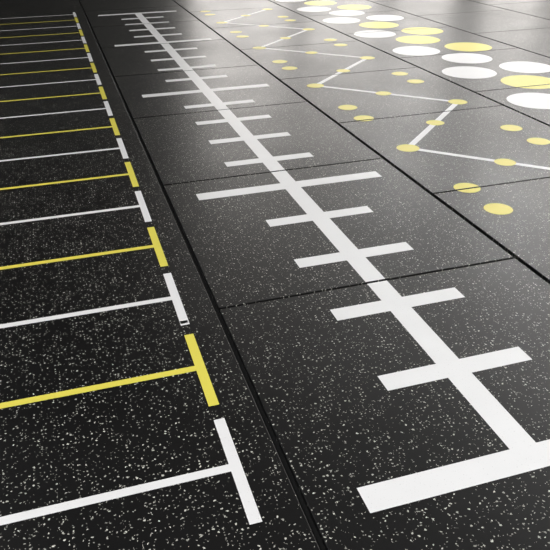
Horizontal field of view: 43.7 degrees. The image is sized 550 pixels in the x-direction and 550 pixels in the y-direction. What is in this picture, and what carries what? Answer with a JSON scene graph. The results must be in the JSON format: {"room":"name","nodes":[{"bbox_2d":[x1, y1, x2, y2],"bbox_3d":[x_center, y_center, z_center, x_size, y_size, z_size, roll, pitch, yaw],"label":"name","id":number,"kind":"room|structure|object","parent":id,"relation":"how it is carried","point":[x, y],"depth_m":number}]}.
{"room":"exercise studio","nodes":[
{"label":"exercise studio","id":0,"kind":"room"},
{"bbox_2d":[78,0,325,549],"bbox_3d":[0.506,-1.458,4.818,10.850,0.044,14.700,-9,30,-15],"label":"floor seam","id":1,"kind":"structure","parent":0,"point":[280,454],"depth_m":1.77},
{"bbox_2d":[0,0,549,549],"bbox_3d":[0.506,-1.484,4.803,10.835,0.016,14.692,-9,30,-15],"label":"floor","id":2,"kind":"structure","parent":0,"point":[338,430],"depth_m":2.15},
{"bbox_2d":[0,12,261,524],"bbox_3d":[-2.545,-0.856,3.747,3.174,0.001,6.794,-9,30,-15],"label":"floor markings","id":3,"kind":"object","parent":2,"relation":"on","point":[234,466],"depth_m":1.73},
{"bbox_2d":[98,11,549,512],"bbox_3d":[-0.413,-1.118,4.157,0.779,0.001,6.549,-9,30,-15],"label":"floor marking","id":4,"kind":"object","parent":2,"relation":"on","point":[524,454],"depth_m":1.91},
{"bbox_2d":[200,8,549,214],"bbox_3d":[0.640,-1.068,4.038,0.729,0.001,7.172,-9,30,-15],"label":"floor markings","id":5,"kind":"object","parent":2,"relation":"on","point":[495,208],"depth_m":3.60},
{"bbox_2d":[275,0,549,108],"bbox_3d":[1.151,-1.859,5.438,0.780,0.001,6.943,-9,30,-15],"label":"floor markings","id":6,"kind":"object","parent":2,"relation":"on","point":[529,100],"depth_m":4.98}
]}

